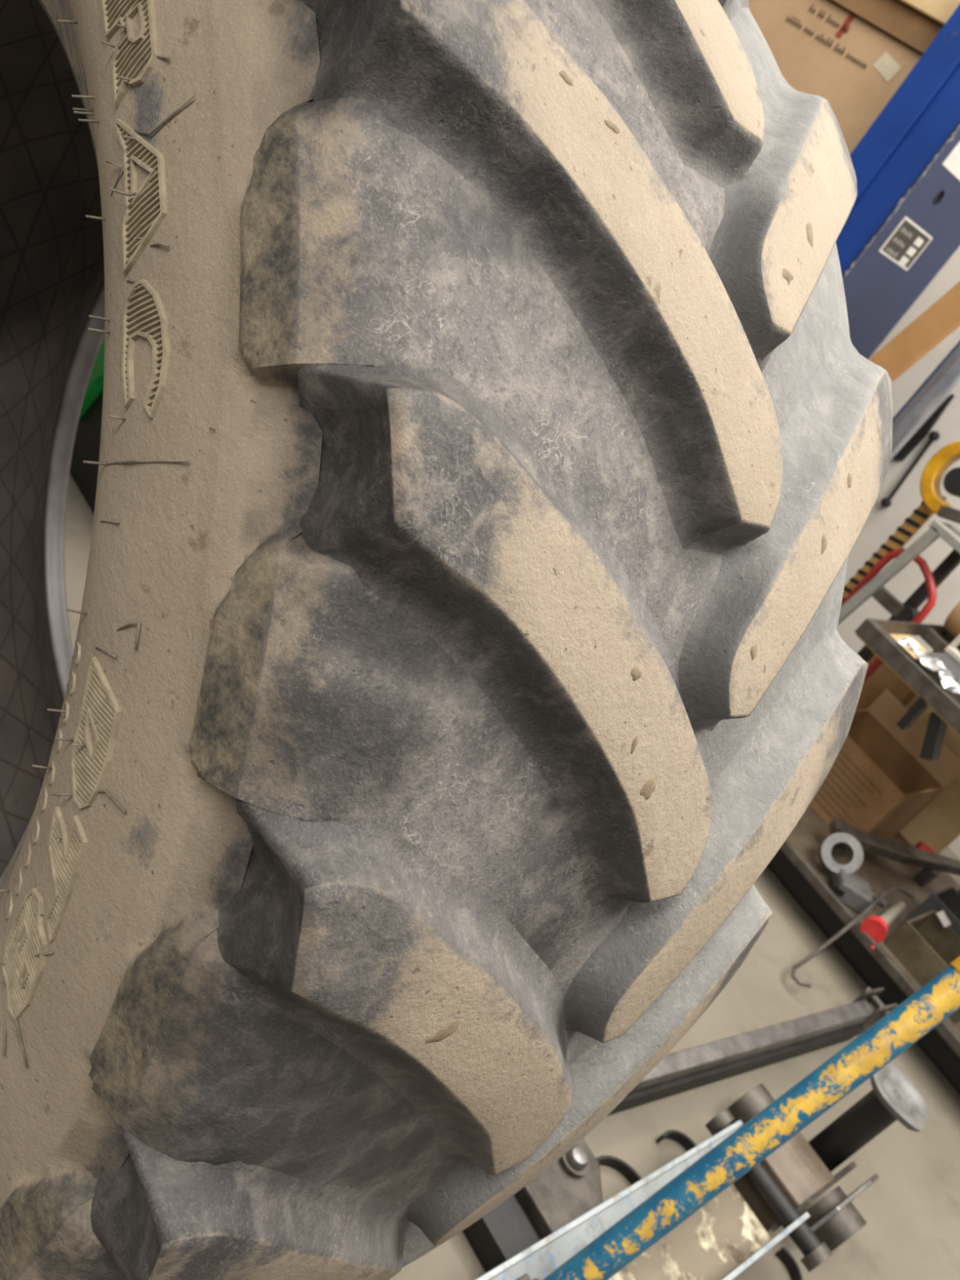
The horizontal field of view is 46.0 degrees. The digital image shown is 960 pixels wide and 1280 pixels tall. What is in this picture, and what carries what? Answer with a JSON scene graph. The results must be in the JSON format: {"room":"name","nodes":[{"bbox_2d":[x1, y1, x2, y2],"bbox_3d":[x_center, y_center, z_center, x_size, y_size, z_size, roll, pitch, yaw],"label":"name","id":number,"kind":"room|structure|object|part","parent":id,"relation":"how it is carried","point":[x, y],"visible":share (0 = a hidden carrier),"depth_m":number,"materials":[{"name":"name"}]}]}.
{"room":"repair workshop","nodes":[
{"label":"repair workshop","id":0,"kind":"room"},
{"bbox_2d":[64,471,959,1279],"bbox_3d":[-0.689,0.867,1.535,8.100,0.100,11.000,2,42,-49],"label":"floor","id":1,"kind":"structure","parent":0,"point":[911,1212],"depth_m":2.73,"materials":[{"name":"concrete"}]},
{"bbox_2d":[70,336,104,511],"bbox_3d":[-0.766,-0.929,3.164,0.640,1.000,1.050,2,42,-49],"label":"machine","id":2,"kind":"object","parent":1,"relation":"on","point":[86,445],"visible":0.02,"depth_m":3.02,"materials":[{"name":"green metal"}]},
{"bbox_2d":[0,0,892,1279],"bbox_3d":[-0.495,-0.173,1.317,0.648,1.804,1.804,2,42,-49],"label":"tyre","id":3,"kind":"object","parent":1,"relation":"on","point":[495,436],"visible":1,"depth_m":0.65,"materials":[{"name":"rubber"}]},
{"bbox_2d":[462,1138,603,1272],"bbox_3d":[0.108,0.995,2.029,0.300,0.113,0.162,2,42,-49],"label":"bracket","id":4,"kind":"object","parent":1,"relation":"on","point":[570,1188],"visible":0.45,"depth_m":1.98,"materials":[{"name":"metal"}]},
{"bbox_2d":[559,1145,589,1178],"bbox_3d":[0.173,0.961,2.085,0.060,0.012,0.060,2,42,-49],"label":"bolt","id":5,"kind":"object","parent":4,"relation":"in","point":[571,1166],"depth_m":2.07,"materials":[{"name":"metal"}]},
{"bbox_2d":[595,1155,641,1184],"bbox_3d":[0.267,1.052,2.222,0.152,0.026,0.063,29,27,-13],"label":"hook","id":6,"kind":"object","parent":1,"relation":"on","point":[620,1166],"visible":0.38,"depth_m":2.24,"materials":[{"name":"metal"}]},
{"bbox_2d":[655,1129,697,1151],"bbox_3d":[0.420,1.062,2.389,0.105,0.026,0.036,31,27,-10],"label":"hook","id":7,"kind":"object","parent":1,"relation":"on","point":[680,1137],"visible":0.73,"depth_m":2.40,"materials":[{"name":"metal"}]},
{"bbox_2d":[475,955,959,1279],"bbox_3d":[0.596,0.786,1.871,1.300,1.069,0.335,2,42,-49],"label":"jack","id":8,"kind":"object","parent":1,"relation":"on","point":[708,1213],"visible":1,"depth_m":1.97,"materials":[{"name":"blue metal"}]},
{"bbox_3d":[0.230,1.086,1.912,0.850,0.008,0.185,2,42,-49],"label":"bed plate","id":9,"kind":"part","parent":8,"relation":"part of","materials":[{"name":"beige paint"}]},
{"bbox_3d":[0.705,1.155,2.364,0.399,0.150,0.012,2,42,-49],"label":"lift arm","id":10,"kind":"part","parent":8,"relation":"part of","materials":[{"name":"metal"}]},
{"bbox_2d":[607,986,897,1115],"bbox_3d":[0.624,0.973,2.660,1.340,0.130,0.097,6,39,-45],"label":"rail","id":11,"kind":"object","parent":1,"relation":"on","point":[679,1072],"visible":0.79,"depth_m":2.67,"materials":[{"name":"metal"}]},
{"bbox_3d":[1.043,1.001,3.111,0.100,0.130,0.010,8,37,-43],"label":"lug plate","id":12,"kind":"part","parent":11,"relation":"part of","materials":[{"name":"metal"}]},
{"bbox_3d":[1.071,1.037,3.085,0.100,0.130,0.010,8,37,-43],"label":"lug plate","id":13,"kind":"part","parent":11,"relation":"part of","materials":[{"name":"metal"}]},
{"bbox_2d":[775,1247,802,1279],"bbox_3d":[0.623,1.279,2.270,0.041,0.026,0.102,31,27,-10],"label":"hook","id":14,"kind":"object","parent":1,"relation":"on","point":[786,1258],"visible":1,"depth_m":2.30,"materials":[{"name":"metal"}]},
{"bbox_2d":[768,618,959,1090],"bbox_3d":[1.637,0.830,3.352,0.900,0.790,1.750,2,42,-49],"label":"bench","id":15,"kind":"object","parent":1,"relation":"on","point":[797,863],"depth_m":3.35,"materials":[{"name":"metal"}]},
{"bbox_2d":[791,885,914,987],"bbox_3d":[1.081,0.839,3.261,0.072,0.209,0.575,48,29,24],"label":"wire","id":16,"kind":"object","parent":15,"relation":"hanging from","point":[886,891],"visible":1,"depth_m":3.19,"materials":[{"name":"metal"}]},
{"bbox_2d":[817,832,887,913],"bbox_3d":[1.109,0.690,3.375,0.188,0.136,0.250,2,42,-49],"label":"joint","id":17,"kind":"object","parent":15,"relation":"on","point":[853,891],"visible":0.91,"depth_m":3.38,"materials":[{"name":"grey metal"}]},
{"bbox_3d":[1.266,1.083,3.219,0.020,0.108,1.650,2,42,-49],"label":"kick panel","id":18,"kind":"part","parent":15,"relation":"part of","materials":[{"name":"black metal"}]},
{"bbox_2d":[786,804,959,1037],"bbox_3d":[1.528,1.047,3.455,0.880,0.012,1.670,2,42,-49],"label":"workbench","id":19,"kind":"object","parent":15,"relation":"attached to","point":[881,873],"depth_m":3.61,"materials":[{"name":"metal"}]},
{"bbox_2d":[860,901,905,949],"bbox_3d":[1.193,0.814,3.334,0.080,0.078,0.316,45,28,18],"label":"tube","id":20,"kind":"object","parent":15,"relation":"on","point":[876,926],"visible":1,"depth_m":3.22,"materials":[{"name":"red plastic"}]},
{"bbox_2d":[809,688,959,839],"bbox_3d":[1.305,0.424,3.796,0.352,0.360,0.370,2,42,-49],"label":"carton","id":21,"kind":"object","parent":15,"relation":"on","point":[877,781],"visible":0.65,"depth_m":3.78,"materials":[{"name":"brown cardboard"}]},
{"bbox_3d":[1.165,0.457,3.690,0.006,0.260,0.370,2,42,-49],"label":"box panel","id":22,"kind":"part","parent":21,"relation":"part of","materials":[{"name":"brown cardboard"}]},
{"bbox_3d":[1.182,0.336,3.909,0.338,0.260,0.006,2,42,-49],"label":"box panel","id":23,"kind":"part","parent":21,"relation":"part of","materials":[{"name":"brown cardboard"}]},
{"bbox_3d":[1.393,0.465,3.948,0.006,0.260,0.370,2,42,-49],"label":"box panel","id":24,"kind":"part","parent":21,"relation":"part of","materials":[{"name":"brown cardboard"}]},
{"bbox_3d":[1.377,0.586,3.729,0.338,0.260,0.006,2,42,-49],"label":"box panel","id":25,"kind":"part","parent":21,"relation":"part of","materials":[{"name":"brown cardboard"}]},
{"bbox_2d":[856,654,916,709],"bbox_3d":[1.374,0.233,4.042,0.080,0.495,0.190,2,42,-49],"label":"carton","id":26,"kind":"object","parent":15,"relation":"on","point":[883,678],"visible":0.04,"depth_m":3.96,"materials":[{"name":"brown cardboard"}]},
{"bbox_2d":[828,817,959,886],"bbox_3d":[1.341,0.708,3.660,0.655,0.105,0.080,20,30,-28],"label":"lever","id":27,"kind":"object","parent":15,"relation":"on","point":[932,864],"visible":0.8,"depth_m":3.60,"materials":[{"name":"metal"}]},
{"bbox_3d":[1.366,-0.036,3.621,0.694,0.050,0.007,2,42,-49],"label":"rail","id":28,"kind":"part","parent":15,"relation":"part of","materials":[{"name":"metal"}]},
{"bbox_3d":[1.617,0.555,2.948,0.055,0.055,1.750,2,42,-49],"label":"rail","id":29,"kind":"part","parent":15,"relation":"part of","materials":[{"name":"metal"}]},
{"bbox_2d":[883,909,959,1024],"bbox_3d":[1.347,0.943,3.285,0.220,0.100,0.280,2,42,-49],"label":"bin","id":30,"kind":"object","parent":15,"relation":"on","point":[925,948],"visible":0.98,"depth_m":3.26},
{"bbox_3d":[1.274,0.850,3.352,0.204,0.100,0.008,2,42,-49],"label":"panel","id":31,"kind":"part","parent":30,"relation":"part of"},
{"bbox_3d":[1.417,0.945,3.364,0.008,0.100,0.280,2,42,-49],"label":"panel","id":32,"kind":"part","parent":30,"relation":"part of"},
{"bbox_2d":[936,910,951,927],"bbox_3d":[1.390,0.836,3.390,0.050,0.015,0.045,2,42,-49],"label":"paper tag","id":33,"kind":"object","parent":30,"relation":"attached to","point":[941,915],"visible":1,"depth_m":3.38,"materials":[{"name":"white paper"}]},
{"bbox_3d":[1.543,0.735,3.925,0.063,0.043,0.044,38,26,4],"label":"small red cap","id":34,"kind":"part","parent":15,"relation":"part of","materials":[{"name":"red plastic"}]},
{"bbox_2d":[897,637,959,693],"bbox_3d":[1.402,0.171,3.200,0.110,0.050,0.532,2,42,-49],"label":"sheet","id":35,"kind":"object","parent":15,"relation":"on","point":[951,682],"visible":1,"depth_m":3.26,"materials":[{"name":"white paper"}]},
{"bbox_2d":[898,694,959,853],"bbox_3d":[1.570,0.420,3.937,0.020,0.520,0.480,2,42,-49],"label":"cardboard box","id":36,"kind":"object","parent":15,"relation":"on","point":[937,825],"visible":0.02,"depth_m":3.90,"materials":[{"name":"brown cardboard"}]},
{"bbox_2d":[906,885,959,937],"bbox_3d":[1.506,0.947,3.444,0.170,0.120,0.380,2,42,-49],"label":"bin","id":37,"kind":"object","parent":15,"relation":"on","point":[947,900],"visible":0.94,"depth_m":3.47,"materials":[{"name":"grey metal"}]},
{"bbox_3d":[1.407,0.820,3.536,0.154,0.120,0.008,2,42,-49],"label":"panel","id":38,"kind":"part","parent":37,"relation":"part of","materials":[{"name":"grey plastic"}]},
{"bbox_3d":[1.560,0.949,3.505,0.008,0.120,0.380,2,42,-49],"label":"panel","id":39,"kind":"part","parent":37,"relation":"part of","materials":[{"name":"grey plastic"}]},
{"bbox_3d":[1.944,0.571,3.316,0.040,0.040,1.740,2,42,-49],"label":"cross rail","id":40,"kind":"part","parent":15,"relation":"part of","materials":[{"name":"metal"}]},
{"bbox_2d":[915,634,959,700],"bbox_3d":[1.592,0.247,3.306,0.275,0.148,0.670,2,42,-49],"label":"case","id":41,"kind":"object","parent":15,"relation":"on","point":[950,660],"visible":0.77,"depth_m":3.45,"materials":[{"name":"grey"}]},
{"bbox_3d":[2.079,0.568,3.470,0.050,0.050,1.750,2,42,-49],"label":"rail","id":42,"kind":"part","parent":15,"relation":"part of","materials":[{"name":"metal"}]},
{"bbox_2d":[943,601,959,638],"bbox_3d":[1.881,0.197,3.529,0.230,0.230,0.930,2,42,-49],"label":"roll","id":43,"kind":"object","parent":15,"relation":"on","point":[952,623],"visible":1,"depth_m":3.70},
{"bbox_2d":[840,547,937,683],"bbox_3d":[1.197,0.092,3.869,0.027,0.948,0.245,2,42,-49],"label":"hose","id":44,"kind":"object","parent":1,"relation":"on","point":[929,579],"visible":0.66,"depth_m":3.71,"materials":[{"name":"red rubber"}]},
{"bbox_2d":[841,496,946,601],"bbox_3d":[1.212,-0.079,3.966,0.022,1.128,0.081,2,42,-49],"label":"striped post","id":45,"kind":"object","parent":1,"relation":"on","point":[922,514],"visible":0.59,"depth_m":3.79,"materials":[{"name":"black metal"}]},
{"bbox_2d":[829,0,959,54],"bbox_3d":[0.761,-1.602,4.604,0.610,2.310,1.344,2,42,-49],"label":"cardboard box","id":46,"kind":"object","parent":1,"relation":"on","point":[915,24],"visible":0.02,"depth_m":3.69,"materials":[{"name":"beige cardboard"}]},
{"bbox_2d":[748,0,922,154],"bbox_3d":[1.149,-1.984,4.248,0.487,0.688,1.088,2,42,-49],"label":"carton","id":47,"kind":"object","parent":46,"relation":"on","point":[821,48],"visible":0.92,"depth_m":3.87,"materials":[{"name":"cardboard"}]},
{"bbox_2d":[835,4,959,359],"bbox_3d":[1.289,-1.262,4.001,0.521,2.900,0.271,2,42,-49],"label":"storage box","id":48,"kind":"object","parent":1,"relation":"on","point":[901,228],"visible":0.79,"depth_m":3.69,"materials":[{"name":"blue paint"}]},
{"bbox_3d":[1.357,-1.175,3.938,0.520,2.900,0.010,2,42,-49],"label":"plate","id":49,"kind":"part","parent":48,"relation":"part of","materials":[{"name":"blue paint"}]},
{"bbox_3d":[1.429,-1.327,3.794,0.244,0.129,0.002,2,42,-49],"label":"name plate","id":50,"kind":"part","parent":48,"relation":"part of","materials":[{"name":"white paper"}]},
{"bbox_3d":[1.430,-1.326,3.793,0.224,0.113,0.001,2,42,-49],"label":"plate","id":51,"kind":"part","parent":48,"relation":"part of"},
{"bbox_2d":[837,440,959,662],"bbox_3d":[1.283,-0.083,3.825,0.200,1.332,0.326,2,42,-49],"label":"stand","id":52,"kind":"object","parent":1,"relation":"on","point":[932,474],"visible":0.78,"depth_m":3.65,"materials":[{"name":"metal"}]},
{"bbox_3d":[1.140,-0.011,3.839,0.035,1.055,0.162,2,42,-49],"label":"leg","id":53,"kind":"part","parent":52,"relation":"part of","materials":[{"name":"grey metal"}]},
{"bbox_3d":[1.324,0.046,3.878,0.040,1.140,0.038,2,42,-49],"label":"leg","id":54,"kind":"part","parent":52,"relation":"part of","materials":[{"name":"metal"}]},
{"bbox_3d":[1.528,-0.388,3.591,0.060,0.079,0.133,2,42,-49],"label":"arm","id":55,"kind":"part","parent":52,"relation":"part of","materials":[{"name":"metal"}]},
{"bbox_2d":[868,280,959,382],"bbox_3d":[1.092,-0.694,3.751,0.030,2.087,0.560,2,42,-49],"label":"plank","id":56,"kind":"object","parent":1,"relation":"on","point":[940,319],"visible":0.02,"depth_m":3.50,"materials":[{"name":"brown wood"}]},
{"bbox_2d":[888,340,959,462],"bbox_3d":[1.274,-0.525,3.900,0.088,1.901,0.113,2,42,-49],"label":"tube","id":57,"kind":"object","parent":1,"relation":"on","point":[944,379],"visible":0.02,"depth_m":3.70,"materials":[{"name":"grey metal"}]},
{"bbox_2d":[836,246,959,857],"bbox_3d":[3.032,-0.538,3.629,0.100,4.000,11.000,2,42,-49],"label":"wall","id":58,"kind":"structure","parent":0,"point":[882,522],"depth_m":4.66,"materials":[{"name":"white paint"}]},
{"bbox_2d":[880,431,940,507],"bbox_3d":[1.767,-0.700,4.650,0.043,0.360,0.077,2,42,-49],"label":"wrench","id":59,"kind":"object","parent":58,"relation":"attached to","point":[933,435],"visible":1,"depth_m":4.64,"materials":[{"name":"black metal"}]},
{"bbox_3d":[1.692,-0.572,4.713,0.043,0.040,0.044,2,42,-49],"label":"knob","id":60,"kind":"part","parent":59,"relation":"part of","materials":[{"name":"black metal"}]},
{"bbox_3d":[1.842,-0.828,4.588,0.043,0.040,0.044,2,42,-49],"label":"knob","id":61,"kind":"part","parent":59,"relation":"part of","materials":[{"name":"black metal"}]},
{"bbox_2d":[891,393,955,461],"bbox_3d":[1.818,-0.862,4.626,0.024,0.340,0.040,2,42,-49],"label":"wall bracket","id":62,"kind":"object","parent":58,"relation":"attached to","point":[926,427],"visible":1,"depth_m":4.62,"materials":[{"name":"black metal"}]}
]}

